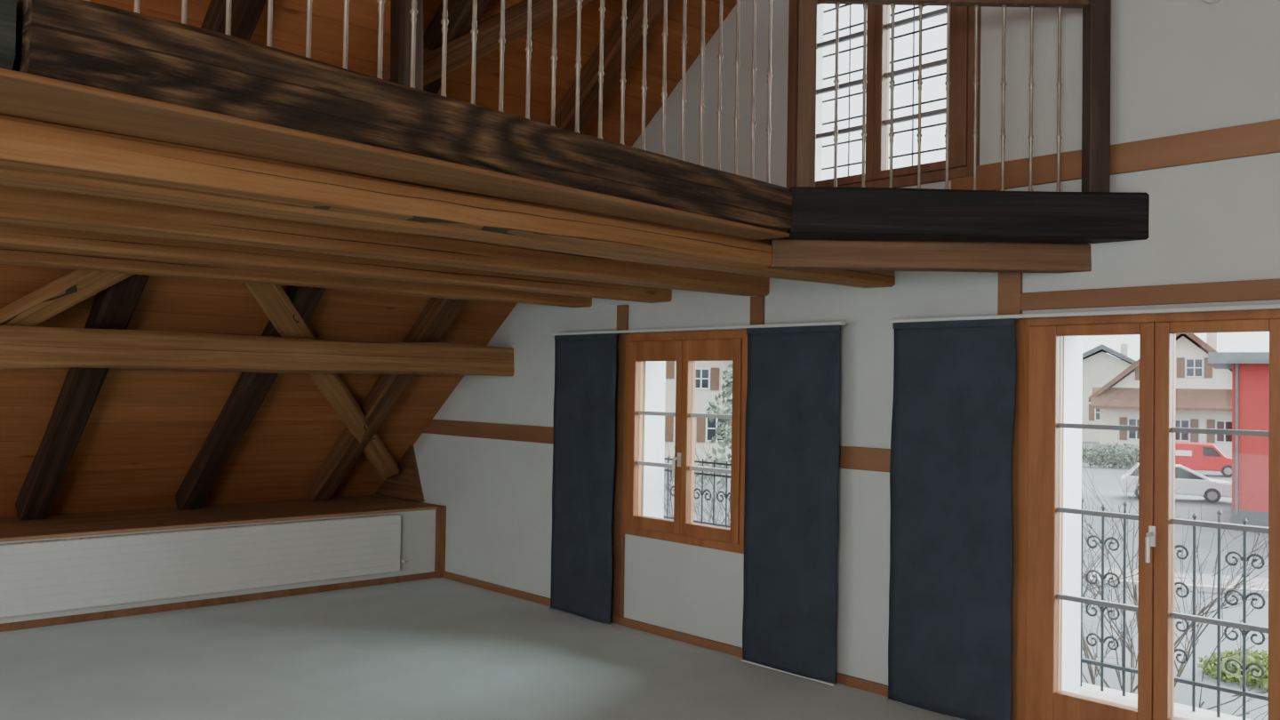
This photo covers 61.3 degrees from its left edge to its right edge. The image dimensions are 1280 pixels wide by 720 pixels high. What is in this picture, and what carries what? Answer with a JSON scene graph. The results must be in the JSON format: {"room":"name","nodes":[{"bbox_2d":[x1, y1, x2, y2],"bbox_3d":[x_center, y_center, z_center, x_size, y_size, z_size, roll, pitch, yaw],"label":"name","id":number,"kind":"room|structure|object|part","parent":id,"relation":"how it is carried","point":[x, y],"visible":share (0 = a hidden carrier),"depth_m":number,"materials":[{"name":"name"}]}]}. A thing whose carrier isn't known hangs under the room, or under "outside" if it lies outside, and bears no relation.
{"room":"attic living room","nodes":[
{"label":"attic living room","id":0,"kind":"room"},
{"bbox_2d":[0,509,435,623],"bbox_3d":[-5.373,1.409,5.822,9.940,0.575,0.060,2,-2,-42],"label":"wall","id":1,"kind":"structure","parent":0,"point":[418,528],"depth_m":8.58,"materials":[{"name":"white paint"}]},
{"bbox_2d":[0,571,435,631],"bbox_3d":[-5.361,1.671,5.776,9.910,0.050,0.020,2,-2,-42],"label":"baseboard","id":2,"kind":"structure","parent":1,"relation":"attached to","point":[152,609],"depth_m":7.77,"materials":[{"name":"brown wood"}]},
{"bbox_2d":[0,494,440,542],"bbox_3d":[-5.754,1.113,6.254,9.940,0.025,1.248,2,-2,-42],"label":"ledge","id":3,"kind":"object","parent":1,"relation":"on","point":[84,524],"visible":0.8,"depth_m":8.19,"materials":[{"name":"brown wood"}]},
{"bbox_2d":[15,0,266,519],"bbox_3d":[-1.846,-1.870,5.135,0.203,6.025,7.661,2,-2,-42],"label":"rafter","id":4,"kind":"object","parent":3,"relation":"on","point":[113,308],"visible":0.53,"depth_m":6.96,"materials":[{"name":"brown wood"}]},
{"bbox_2d":[175,0,489,510],"bbox_3d":[-1.014,-1.840,5.886,0.202,6.026,7.662,2,-2,-42],"label":"rafter","id":5,"kind":"object","parent":3,"relation":"on","point":[250,390],"visible":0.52,"depth_m":7.75,"materials":[{"name":"brown wood"}]},
{"bbox_2d":[373,0,593,86],"bbox_3d":[-0.624,-1.903,5.966,2.788,1.571,0.192,1,-1,1],"label":"brace","id":6,"kind":"object","parent":5,"relation":"attached to","point":[459,52],"visible":0.42,"depth_m":5.91,"materials":[{"name":"brown wood"}]},
{"bbox_2d":[306,0,673,501],"bbox_3d":[-0.201,-1.808,6.626,0.204,6.020,7.662,2,-2,-42],"label":"rafter","id":7,"kind":"object","parent":3,"relation":"on","point":[438,314],"visible":0.57,"depth_m":7.87,"materials":[{"name":"brown wood"}]},
{"bbox_2d":[434,505,446,578],"bbox_3d":[-1.688,1.533,9.102,0.070,0.600,0.070,2,-2,-42],"label":"trim","id":8,"kind":"structure","parent":1,"relation":"attached to","point":[441,511],"depth_m":9.07,"materials":[{"name":"brown wood"}]},
{"bbox_2d":[0,0,736,517],"bbox_3d":[-3.518,-1.877,3.956,10.400,6.387,8.165,2,-2,-42],"label":"ceiling","id":9,"kind":"structure","parent":0,"point":[144,430],"depth_m":7.41,"materials":[{"name":"brown wood"}]},
{"bbox_2d":[0,577,958,719],"bbox_3d":[-0.923,1.713,0.769,10.160,0.120,16.056,2,-2,-42],"label":"floor","id":10,"kind":"structure","parent":0,"point":[435,648],"depth_m":6.18,"materials":[{"name":"grey carpet"}]},
{"bbox_2d":[0,513,407,617],"bbox_3d":[-4.341,1.451,6.662,6.598,0.564,0.079,2,-2,-42],"label":"radiator","id":11,"kind":"object","parent":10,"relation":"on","point":[57,575],"visible":1,"depth_m":7.64,"materials":[{"name":"white metal"}]},
{"bbox_2d":[84,0,1111,191],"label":"railing","id":12,"kind":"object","parent":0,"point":[962,18],"depth_m":4.95,"materials":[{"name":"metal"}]},
{"bbox_3d":[-0.040,-1.283,3.947,4.793,0.954,0.911,2,-2,-35],"label":"gallery railing","id":13,"kind":"part","parent":12,"relation":"part of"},
{"bbox_3d":[0.762,-1.252,4.962,0.085,0.944,0.085,1,-1,0],"label":"post","id":14,"kind":"part","parent":12,"relation":"part of","materials":[{"name":"brown wood"}]},
{"bbox_3d":[1.494,-1.678,5.778,0.006,1.290,0.410,2,-2,-42],"label":"pane","id":15,"kind":"part","parent":12,"relation":"part of","materials":[{"name":"clear glass"}]},
{"bbox_3d":[1.449,-1.667,4.972,1.360,0.060,0.060,1,-1,0],"label":"handrail","id":16,"kind":"part","parent":12,"relation":"part of","materials":[{"name":"brown wood"}]},
{"bbox_3d":[2.098,-1.230,4.962,0.094,0.944,0.094,1,-1,0],"label":"post","id":17,"kind":"part","parent":12,"relation":"part of","materials":[{"name":"brown wood"}]},
{"bbox_2d":[413,0,1279,685],"bbox_3d":[2.990,-1.530,4.346,0.300,6.856,16.056,2,-2,-42],"label":"wall","id":18,"kind":"structure","parent":0,"point":[1178,67],"depth_m":5.93,"materials":[{"name":"white paint"}]},
{"bbox_2d":[0,325,514,375],"bbox_3d":[-3.449,-0.074,6.367,6.440,0.262,0.267,2,-2,-42],"label":"purlin","id":19,"kind":"object","parent":18,"relation":"attached to","point":[20,347],"visible":1,"depth_m":6.96,"materials":[{"name":"brown wood"}]},
{"bbox_2d":[0,269,134,326],"bbox_3d":[-3.812,-0.123,6.211,2.242,1.308,0.193,1,-1,1],"label":"brace","id":20,"kind":"object","parent":19,"relation":"attached to","point":[47,301],"visible":0.54,"depth_m":6.15,"materials":[{"name":"brown wood"}]},
{"bbox_2d":[244,282,399,479],"bbox_3d":[-2.303,0.191,8.089,0.186,1.645,3.024,1,-1,4],"label":"brace","id":21,"kind":"object","parent":19,"relation":"attached to","point":[272,299],"visible":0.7,"depth_m":7.97,"materials":[{"name":"brown wood"}]},
{"bbox_2d":[0,246,591,307],"bbox_3d":[-3.726,-0.606,4.833,8.940,0.211,0.221,2,-2,-42],"label":"joist","id":22,"kind":"object","parent":18,"relation":"attached to","point":[8,255],"visible":0.45,"depth_m":6.18,"materials":[{"name":"brown wood"}]},
{"bbox_2d":[0,222,671,303],"bbox_3d":[-3.169,-0.610,4.219,8.940,0.212,0.221,2,-2,-42],"label":"joist","id":23,"kind":"object","parent":18,"relation":"attached to","point":[16,236],"visible":0.49,"depth_m":5.40,"materials":[{"name":"brown wood"}]},
{"bbox_2d":[0,184,769,295],"bbox_3d":[-2.598,-0.615,3.590,8.940,0.210,0.221,2,-2,-42],"label":"joist","id":24,"kind":"object","parent":18,"relation":"attached to","point":[18,204],"visible":0.55,"depth_m":4.63,"materials":[{"name":"brown wood"}]},
{"bbox_2d":[375,445,424,502],"bbox_3d":[-2.171,0.985,9.687,0.030,0.495,0.878,2,-2,-42],"label":"trim","id":25,"kind":"structure","parent":18,"relation":"attached to","point":[406,484],"depth_m":9.55,"materials":[{"name":"brown wood"}]},
{"bbox_2d":[0,112,895,287],"bbox_3d":[-2.000,-0.621,2.930,8.940,0.208,0.219,2,-2,-42],"label":"joist","id":26,"kind":"object","parent":18,"relation":"attached to","point":[12,176],"visible":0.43,"depth_m":3.75,"materials":[{"name":"brown wood"}]},
{"bbox_2d":[0,114,771,267],"bbox_3d":[-1.560,-0.574,2.979,6.000,0.115,0.148,2,-2,-45],"label":"wooden beam","id":27,"kind":"structure","parent":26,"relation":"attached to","point":[24,143],"depth_m":3.46,"materials":[{"name":"brown wood"}]},
{"bbox_2d":[420,419,553,444],"bbox_3d":[-1.103,0.566,8.534,0.020,0.125,2.790,2,-2,-42],"label":"trim","id":28,"kind":"structure","parent":18,"relation":"attached to","point":[523,433],"depth_m":8.60,"materials":[{"name":"brown wood"}]},
{"bbox_2d":[611,304,628,617],"bbox_3d":[-0.136,0.692,7.459,0.025,2.145,0.100,2,-2,-42],"label":"trim","id":29,"kind":"structure","parent":18,"relation":"attached to","point":[622,310],"depth_m":7.45,"materials":[{"name":"brown wood"}]},
{"bbox_2d":[442,570,887,696],"bbox_3d":[0.043,1.790,7.221,0.020,0.055,5.100,2,-2,-42],"label":"baseboard","id":30,"kind":"structure","parent":18,"relation":"attached to","point":[847,680],"depth_m":7.07,"materials":[{"name":"brown wood"}]},
{"bbox_2d":[663,467,674,519],"bbox_3d":[0.220,0.933,7.557,0.047,0.354,0.103,2,-2,-42],"label":"balcony railing","id":31,"kind":"object","parent":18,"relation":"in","point":[668,470],"depth_m":7.60,"materials":[{"name":"black metal"}]},
{"bbox_2d":[552,321,845,553],"bbox_3d":[0.360,0.494,7.027,0.382,1.388,2.610,2,-2,-42],"label":"window","id":32,"kind":"structure","parent":18,"relation":"in","point":[646,355],"depth_m":7.00,"materials":[{"name":"brown wood"}]},
{"bbox_2d":[548,333,617,625],"bbox_3d":[-0.412,0.813,7.608,0.030,1.988,0.696,2,-2,-42],"label":"curtain","id":33,"kind":"object","parent":32,"relation":"hanging from","point":[585,364],"visible":1,"depth_m":7.58,"materials":[{"name":"fabric"}]},
{"bbox_3d":[0.408,0.504,7.117,0.190,1.362,1.136,2,-2,-42],"label":"frame","id":34,"kind":"part","parent":32,"relation":"part of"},
{"bbox_3d":[0.233,0.677,6.957,0.065,0.155,0.028,2,-2,-42],"label":"handle","id":35,"kind":"part","parent":32,"relation":"part of","materials":[{"name":"metal"}]},
{"bbox_3d":[0.279,-0.194,6.958,0.132,0.018,2.610,2,-2,-42],"label":"curtain rail","id":36,"kind":"part","parent":32,"relation":"part of","materials":[{"name":"white metal"}]},
{"bbox_2d":[740,324,840,686],"bbox_3d":[0.858,0.802,6.216,0.028,1.988,0.711,2,-2,-42],"label":"curtain","id":37,"kind":"object","parent":32,"relation":"hanging from","point":[792,435],"visible":1,"depth_m":6.19,"materials":[{"name":"fabric"}]},
{"bbox_2d":[693,471,730,527],"bbox_3d":[0.499,0.931,7.250,0.047,0.356,0.343,2,-2,-42],"label":"balcony railing","id":38,"kind":"object","parent":18,"relation":"in","point":[701,491],"depth_m":7.27,"materials":[{"name":"black metal"}]},
{"bbox_3d":[0.535,1.106,7.227,0.014,0.014,1.240,2,-2,-42],"label":"rail","id":39,"kind":"part","parent":38,"relation":"part of","materials":[{"name":"black metal"}]},
{"bbox_2d":[694,459,731,469],"bbox_3d":[0.504,0.698,7.253,0.047,0.047,0.339,2,-2,-42],"label":"balcony railing","id":40,"kind":"object","parent":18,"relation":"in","point":[715,463],"depth_m":7.27,"materials":[{"name":"black metal"}]},
{"bbox_3d":[0.540,0.776,7.235,0.014,0.014,1.240,2,-2,-42],"label":"rail","id":41,"kind":"part","parent":40,"relation":"part of","materials":[{"name":"black metal"}]},
{"bbox_3d":[0.541,0.696,7.237,0.014,0.014,1.240,2,-2,-42],"label":"rail","id":42,"kind":"part","parent":40,"relation":"part of","materials":[{"name":"black metal"}]},
{"bbox_2d":[749,296,764,325],"bbox_3d":[0.697,0.685,6.541,0.025,2.145,0.100,2,-2,-42],"label":"trim","id":43,"kind":"structure","parent":18,"relation":"attached to","point":[756,302],"depth_m":6.55,"materials":[{"name":"brown wood"}]},
{"bbox_2d":[822,75,834,80],"bbox_3d":[1.169,-1.725,6.618,0.045,0.012,0.088,2,-2,-42],"label":"window grille","id":44,"kind":"object","parent":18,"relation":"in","point":[832,76],"depth_m":6.65,"materials":[{"name":"black metal"}]},
{"bbox_2d":[821,132,862,175],"bbox_3d":[1.232,-1.233,6.528,0.045,0.257,0.300,2,-2,-42],"label":"window grille","id":45,"kind":"object","parent":18,"relation":"in","point":[848,164],"depth_m":6.52,"materials":[{"name":"black metal"}]},
{"bbox_3d":[1.563,-1.182,6.188,0.010,0.010,1.350,2,-2,-42],"label":"rail","id":46,"kind":"part","parent":45,"relation":"part of","materials":[{"name":"black metal"}]},
{"bbox_2d":[822,87,862,127],"bbox_3d":[1.236,-1.516,6.535,0.045,0.241,0.294,2,-2,-42],"label":"window grille","id":47,"kind":"object","parent":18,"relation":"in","point":[860,92],"depth_m":6.53,"materials":[{"name":"black metal"}]},
{"bbox_3d":[1.568,-1.462,6.194,0.010,0.010,1.350,2,-2,-42],"label":"rail","id":48,"kind":"part","parent":47,"relation":"part of","materials":[{"name":"black metal"}]},
{"bbox_2d":[823,4,863,35],"bbox_3d":[1.244,-2.054,6.549,0.045,0.191,0.294,2,-2,-42],"label":"window grille","id":49,"kind":"object","parent":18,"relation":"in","point":[855,25],"depth_m":6.56,"materials":[{"name":"black metal"}]},
{"bbox_3d":[1.579,-2.162,6.210,0.010,0.010,1.350,2,-2,-42],"label":"rail","id":50,"kind":"part","parent":49,"relation":"part of","materials":[{"name":"black metal"}]},
{"bbox_3d":[1.577,-2.022,6.207,0.010,0.010,1.350,2,-2,-42],"label":"rail","id":51,"kind":"part","parent":49,"relation":"part of","materials":[{"name":"black metal"}]},
{"bbox_2d":[823,40,866,81],"bbox_3d":[1.251,-1.797,6.531,0.045,0.248,0.319,2,-2,-42],"label":"window grille","id":52,"kind":"object","parent":18,"relation":"in","point":[850,49],"depth_m":6.53,"materials":[{"name":"black metal"}]},
{"bbox_3d":[1.572,-1.742,6.200,0.010,0.010,1.350,2,-2,-42],"label":"rail","id":53,"kind":"part","parent":52,"relation":"part of","materials":[{"name":"black metal"}]},
{"bbox_2d":[839,445,890,471],"bbox_3d":[1.245,0.545,5.946,0.020,0.125,1.580,2,-2,-42],"label":"trim","id":54,"kind":"structure","parent":18,"relation":"attached to","point":[850,457],"depth_m":5.94,"materials":[{"name":"brown wood"}]},
{"bbox_2d":[889,5,918,16],"bbox_3d":[1.535,-1.991,6.226,0.045,0.060,0.186,2,-2,-42],"label":"window grille","id":55,"kind":"object","parent":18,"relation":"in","point":[914,8],"depth_m":6.24,"materials":[{"name":"black metal"}]},
{"bbox_2d":[888,120,945,165],"bbox_3d":[1.587,-1.237,6.137,0.045,0.255,0.368,2,-2,-42],"label":"window grille","id":56,"kind":"object","parent":18,"relation":"in","point":[913,129],"depth_m":6.19,"materials":[{"name":"black metal"}]},
{"bbox_3d":[1.565,-1.322,6.191,0.010,0.010,1.350,2,-2,-42],"label":"rail","id":57,"kind":"part","parent":56,"relation":"part of","materials":[{"name":"black metal"}]},
{"bbox_2d":[888,72,946,114],"bbox_3d":[1.590,-1.519,6.146,0.045,0.240,0.375,2,-2,-42],"label":"window grille","id":58,"kind":"object","parent":18,"relation":"in","point":[942,74],"depth_m":6.19,"materials":[{"name":"black metal"}]},
{"bbox_3d":[1.570,-1.602,6.197,0.010,0.010,1.350,2,-2,-42],"label":"rail","id":59,"kind":"part","parent":58,"relation":"part of","materials":[{"name":"black metal"}]},
{"bbox_2d":[889,22,946,66],"bbox_3d":[1.595,-1.800,6.152,0.045,0.251,0.371,2,-2,-42],"label":"window grille","id":60,"kind":"object","parent":18,"relation":"in","point":[913,57],"depth_m":6.20,"materials":[{"name":"black metal"}]},
{"bbox_3d":[1.575,-1.882,6.204,0.010,0.010,1.350,2,-2,-42],"label":"rail","id":61,"kind":"part","parent":60,"relation":"part of","materials":[{"name":"black metal"}]},
{"bbox_2d":[768,239,1091,273],"bbox_3d":[1.365,-0.490,5.105,1.495,0.130,0.122,1,-1,0],"label":"ceiling beam","id":62,"kind":"structure","parent":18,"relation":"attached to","point":[786,253],"depth_m":5.05,"materials":[{"name":"brown wood"}]},
{"bbox_2d":[920,121,945,128],"bbox_3d":[1.659,-1.313,6.061,0.045,0.012,0.154,2,-2,-42],"label":"window grille","id":63,"kind":"object","parent":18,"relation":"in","point":[941,124],"depth_m":6.09,"materials":[{"name":"black metal"}]},
{"bbox_2d":[784,186,1149,243],"bbox_3d":[1.514,-0.660,4.958,1.672,0.216,0.205,1,-1,0],"label":"beam","id":64,"kind":"structure","parent":18,"relation":"attached to","point":[818,212],"depth_m":4.86,"materials":[{"name":"black wood"}]},
{"bbox_2d":[997,272,1022,719],"bbox_3d":[1.813,0.652,5.312,0.025,2.300,0.120,2,-2,-42],"label":"trim","id":65,"kind":"structure","parent":18,"relation":"attached to","point":[1010,284],"depth_m":5.28,"materials":[{"name":"brown wood"}]},
{"bbox_2d":[889,304,1279,322],"bbox_3d":[2.258,-0.212,4.777,0.132,0.018,2.640,2,-2,-42],"label":"rail","id":66,"kind":"object","parent":18,"relation":"attached to","point":[1264,306],"visible":0.97,"depth_m":4.87,"materials":[{"name":"white metal"}]},
{"bbox_2d":[887,318,1015,719],"bbox_3d":[1.559,0.795,5.443,0.030,1.988,0.710,2,-2,-43],"label":"curtain","id":67,"kind":"object","parent":66,"relation":"hanging from","point":[949,636],"visible":1,"depth_m":5.43,"materials":[{"name":"fabric"}]},
{"bbox_2d":[951,119,1279,190],"bbox_3d":[4.388,-0.942,2.538,0.025,0.135,8.250,2,-2,-42],"label":"trim","id":68,"kind":"structure","parent":18,"relation":"attached to","point":[1260,138],"depth_m":4.83,"materials":[{"name":"brown wood"}]},
{"bbox_2d":[1016,309,1279,719],"bbox_3d":[2.342,0.790,4.846,0.360,2.020,1.280,2,-2,-42],"label":"door","id":69,"kind":"structure","parent":18,"relation":"in","point":[1050,511],"depth_m":4.96,"materials":[{"name":"brown wood"}]},
{"bbox_3d":[2.405,0.791,4.903,0.190,2.012,1.276,2,-2,-42],"label":"frame","id":70,"kind":"part","parent":69,"relation":"part of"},
{"bbox_3d":[2.123,0.725,4.985,0.006,1.680,0.390,2,-2,-42],"label":"pane","id":71,"kind":"part","parent":69,"relation":"part of","materials":[{"name":"clear glass"}]},
{"bbox_3d":[2.239,0.809,4.739,0.065,0.155,0.028,2,-2,-42],"label":"handle","id":72,"kind":"part","parent":69,"relation":"part of","materials":[{"name":"metal"}]},
{"bbox_3d":[2.474,0.722,4.598,0.006,1.680,0.395,2,-2,-42],"label":"pane","id":73,"kind":"part","parent":69,"relation":"part of","materials":[{"name":"clear glass"}]},
{"bbox_2d":[1020,278,1279,310],"bbox_3d":[4.509,-0.309,2.378,0.025,0.085,7.860,2,-2,-42],"label":"trim","id":74,"kind":"structure","parent":18,"relation":"attached to","point":[1264,289],"depth_m":4.80,"materials":[{"name":"brown wood"}]},
{"bbox_2d":[1080,682,1251,719],"bbox_3d":[2.733,1.909,5.367,0.880,0.140,3.100,2,-2,-42],"label":"balcony slab","id":75,"kind":"object","parent":18,"relation":"attached to","point":[1180,710],"visible":0.04,"depth_m":5.82,"materials":[{"name":"concrete"}]},
{"bbox_2d":[1080,497,1268,719],"bbox_3d":[2.712,1.303,5.353,0.798,1.070,3.020,2,-2,-42],"label":"balcony railing","id":76,"kind":"object","parent":75,"relation":"on","point":[1218,687],"visible":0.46,"depth_m":5.69,"materials":[{"name":"black metal"}]},
{"bbox_3d":[2.706,1.688,5.344,0.798,0.020,3.020,2,-2,-42],"label":"rail","id":77,"kind":"part","parent":76,"relation":"part of","materials":[{"name":"black metal"}]},
{"bbox_3d":[2.720,0.844,5.364,0.798,0.020,3.020,2,-2,-42],"label":"rail","id":78,"kind":"part","parent":76,"relation":"part of","materials":[{"name":"black metal"}]},
{"bbox_2d":[1202,0,1221,4],"bbox_3d":[2.472,-1.593,4.659,0.050,0.100,0.100,2,-2,-42],"label":"smoke detector","id":79,"kind":"object","parent":18,"relation":"attached to","point":[1211,2],"visible":1,"depth_m":4.66,"materials":[{"name":"white plastic"}]},
{"bbox_3d":[-2.960,-0.772,3.326,9.840,0.100,4.585,2,-2,-42],"label":"floor","id":80,"kind":"structure","parent":0,"visible":0},
{"bbox_2d":[0,0,16,70],"bbox_3d":[-2.577,-0.808,1.376,0.252,0.184,3.180,0,-2,41],"label":"beam","id":81,"kind":"structure","parent":80,"relation":"attached to","point":[8,8],"depth_m":2.48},
{"bbox_2d":[11,0,792,231],"bbox_3d":[-0.460,-0.721,3.758,0.284,0.227,3.156,0,-2,41],"label":"beam","id":82,"kind":"structure","parent":80,"relation":"attached to","point":[80,42],"depth_m":3.10,"materials":[{"name":"brown wood"}]},
{"bbox_2d":[0,67,789,239],"bbox_3d":[-1.607,-0.651,2.633,0.500,0.020,6.356,0,-2,41],"label":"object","id":83,"kind":"structure","parent":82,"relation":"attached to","point":[22,94],"depth_m":3.15,"materials":[{"name":"brown wood"}]},
{"bbox_2d":[390,0,423,90],"bbox_3d":[-1.173,-1.415,5.403,0.141,1.340,0.141,2,-2,-42],"label":"post","id":84,"kind":"object","parent":80,"relation":"on","point":[400,15],"visible":0.33,"depth_m":5.35,"materials":[{"name":"brown wood"}]},
{"label":"outside","id":85,"kind":"structure","parent":0,"visible":0},
{"bbox_2d":[663,441,1268,719],"bbox_3d":[45.389,7.639,95.126,184.600,0.200,200.000,2,-2,-42],"label":"ground","id":86,"kind":"structure","parent":85,"point":[1105,479],"depth_m":29.04,"materials":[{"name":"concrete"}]},
{"bbox_2d":[663,439,730,527],"bbox_3d":[0.786,2.895,14.719,3.378,4.123,3.343,2,-2,-42],"label":"bare shrub","id":87,"kind":"object","parent":86,"relation":"on","point":[719,504],"visible":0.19,"depth_m":15.13,"materials":[{"name":"grey plant"}]},
{"bbox_2d":[664,360,732,469],"bbox_3d":[0.931,1.401,64.469,14.000,9.400,10.300,1,-1,2],"label":"house","id":88,"kind":"structure","parent":86,"relation":"on","point":[708,379],"depth_m":60.01,"materials":[{"name":"beige paint"}]},
{"bbox_2d":[664,416,673,441],"bbox_3d":[1.624,3.760,59.999,0.480,1.560,0.060,1,-1,2],"label":"shutter","id":89,"kind":"object","parent":88,"relation":"hanging from","point":[668,420],"depth_m":59.96,"materials":[{"name":"brown wood"}]},
{"bbox_2d":[665,360,674,378],"bbox_3d":[1.680,0.362,60.077,0.480,1.360,0.060,1,-1,2],"label":"shutter","id":90,"kind":"object","parent":88,"relation":"hanging from","point":[669,364],"depth_m":60.04,"materials":[{"name":"brown wood"}]},
{"bbox_2d":[696,417,705,442],"bbox_3d":[3.383,3.788,59.943,0.480,1.560,0.060,1,-1,2],"label":"shutter","id":91,"kind":"object","parent":88,"relation":"hanging from","point":[700,422],"depth_m":59.92,"materials":[{"name":"brown wood"}]},
{"bbox_3d":[3.399,1.039,60.045,1.000,1.200,0.035,1,-1,2],"label":"pane","id":92,"kind":"part","parent":88,"relation":"part of","materials":[{"name":"clear glass"}]},
{"bbox_2d":[710,367,719,390],"bbox_3d":[4.168,1.051,59.983,0.480,1.260,0.060,1,-1,2],"label":"shutter","id":93,"kind":"object","parent":88,"relation":"hanging from","point":[714,371],"depth_m":59.95,"materials":[{"name":"brown wood"}]},
{"bbox_3d":[4.254,3.802,59.953,1.200,1.500,0.035,1,-1,2],"label":"pane","id":94,"kind":"part","parent":88,"relation":"part of","materials":[{"name":"clear glass"}]},
{"bbox_2d":[694,363,732,508],"bbox_3d":[3.352,2.824,40.573,2.990,5.540,2.589,2,-2,-37],"label":"tree","id":95,"kind":"object","parent":86,"relation":"on","point":[728,379],"visible":0.33,"depth_m":40.44,"materials":[{"name":"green plant"}]},
{"bbox_2d":[1081,344,1135,441],"bbox_3d":[44.685,3.127,103.880,14.000,9.200,10.300,0,-1,26],"label":"house","id":96,"kind":"structure","parent":86,"relation":"on","point":[1100,367],"depth_m":100.17,"materials":[{"name":"white paint"}]},
{"bbox_2d":[1088,403,1094,420],"bbox_3d":[41.962,4.850,100.265,0.480,1.560,0.060,0,-1,26],"label":"shutter","id":97,"kind":"object","parent":96,"relation":"hanging from","point":[1091,411],"depth_m":100.25,"materials":[{"name":"brown wood"}]},
{"bbox_3d":[42.762,4.855,99.920,1.200,1.500,0.035,0,-1,26],"label":"pane","id":98,"kind":"part","parent":96,"relation":"part of","materials":[{"name":"clear glass"}]},
{"bbox_2d":[1081,441,1138,468],"bbox_3d":[29.132,5.843,65.934,5.120,1.684,1.326,0,-1,26],"label":"hedge","id":99,"kind":"object","parent":86,"relation":"on","point":[1124,455],"visible":0.8,"depth_m":65.91,"materials":[{"name":"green plant"}]},
{"bbox_2d":[1088,332,1231,460],"bbox_3d":[38.121,2.329,76.072,11.500,9.300,11.000,0,-1,26],"label":"house","id":100,"kind":"structure","parent":86,"relation":"on","point":[1203,392],"depth_m":72.29,"materials":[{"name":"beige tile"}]},
{"bbox_2d":[1119,416,1127,439],"bbox_3d":[33.109,4.698,73.931,0.480,1.560,0.060,0,-1,26],"label":"shutter","id":101,"kind":"object","parent":100,"relation":"hanging from","point":[1123,420],"depth_m":73.90,"materials":[{"name":"brown wood"}]},
{"bbox_3d":[33.864,4.703,73.608,1.100,1.500,0.035,0,-1,26],"label":"pane","id":102,"kind":"part","parent":100,"relation":"part of","materials":[{"name":"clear glass"}]},
{"bbox_2d":[1135,365,1139,380],"bbox_3d":[34.030,0.754,73.609,0.480,1.260,0.060,0,-1,26],"label":"shutter","id":103,"kind":"object","parent":100,"relation":"hanging from","point":[1137,370],"depth_m":73.61,"materials":[{"name":"brown wood"}]},
{"bbox_2d":[1176,357,1184,377],"bbox_3d":[36.330,0.516,72.505,0.480,1.360,0.060,0,-1,26],"label":"shutter","id":104,"kind":"object","parent":100,"relation":"hanging from","point":[1180,361],"depth_m":72.47,"materials":[{"name":"brown wood"}]},
{"bbox_3d":[36.295,4.716,72.434,1.100,1.500,0.035,0,-1,26],"label":"pane","id":105,"kind":"part","parent":100,"relation":"part of","materials":[{"name":"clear glass"}]},
{"bbox_2d":[1190,418,1198,442],"bbox_3d":[37.017,4.719,72.043,0.480,1.560,0.060,0,-1,26],"label":"shutter","id":106,"kind":"object","parent":100,"relation":"hanging from","point":[1194,422],"depth_m":72.03,"materials":[{"name":"brown wood"}]},
{"bbox_3d":[37.084,0.521,72.182,1.100,1.300,0.035,0,-1,26],"label":"pane","id":107,"kind":"part","parent":100,"relation":"part of","materials":[{"name":"clear glass"}]},
{"bbox_2d":[1204,357,1212,377],"bbox_3d":[37.806,0.524,71.792,0.480,1.360,0.060,0,-1,26],"label":"shutter","id":108,"kind":"object","parent":100,"relation":"hanging from","point":[1208,369],"depth_m":71.78,"materials":[{"name":"brown wood"}]},
{"bbox_2d":[1206,419,1215,442],"bbox_3d":[37.881,4.723,71.625,0.480,1.560,0.060,0,-1,26],"label":"shutter","id":109,"kind":"object","parent":100,"relation":"hanging from","point":[1210,423],"depth_m":71.61,"materials":[{"name":"brown wood"}]},
{"bbox_3d":[38.636,4.728,71.302,1.100,1.500,0.035,0,-1,26],"label":"pane","id":110,"kind":"part","parent":100,"relation":"part of","materials":[{"name":"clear glass"}]},
{"bbox_2d":[1081,442,1268,719],"bbox_3d":[3.959,2.727,9.771,3.449,4.343,3.383,2,-2,-42],"label":"bare shrub","id":111,"kind":"object","parent":86,"relation":"on","point":[1134,596],"visible":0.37,"depth_m":9.46,"materials":[{"name":"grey plant"}]},
{"bbox_2d":[1082,566,1268,596],"bbox_3d":[10.256,5.329,27.060,24.000,0.130,2.000,1,-1,18],"label":"pavement","id":112,"kind":"structure","parent":86,"relation":"on","point":[1207,580],"depth_m":25.83,"materials":[{"name":"stone"}]},
{"bbox_2d":[1120,463,1231,503],"bbox_3d":[23.314,5.317,46.894,4.395,1.495,1.850,0,-1,24],"label":"car","id":113,"kind":"object","parent":86,"relation":"on","point":[1188,482],"visible":0.62,"depth_m":45.92,"materials":[{"name":"white paint"}]},
{"bbox_2d":[1175,441,1231,477],"bbox_3d":[31.781,5.616,61.502,4.638,1.849,1.870,0,-1,26],"label":"van","id":114,"kind":"object","parent":86,"relation":"on","point":[1194,456],"visible":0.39,"depth_m":60.61,"materials":[{"name":"red paint"}]},
{"bbox_2d":[1196,648,1268,688],"bbox_3d":[10.154,5.048,17.471,2.062,0.688,1.642,0,-1,26],"label":"ground cover","id":115,"kind":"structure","parent":86,"relation":"on","point":[1261,658],"depth_m":17.38,"materials":[{"name":"green plant"}]},
{"bbox_2d":[1208,352,1269,526],"bbox_3d":[27.127,2.924,40.267,10.250,6.100,10.100,0,-2,29],"label":"building","id":116,"kind":"structure","parent":86,"relation":"on","point":[1250,370],"depth_m":38.23,"materials":[{"name":"paint"}]}
]}

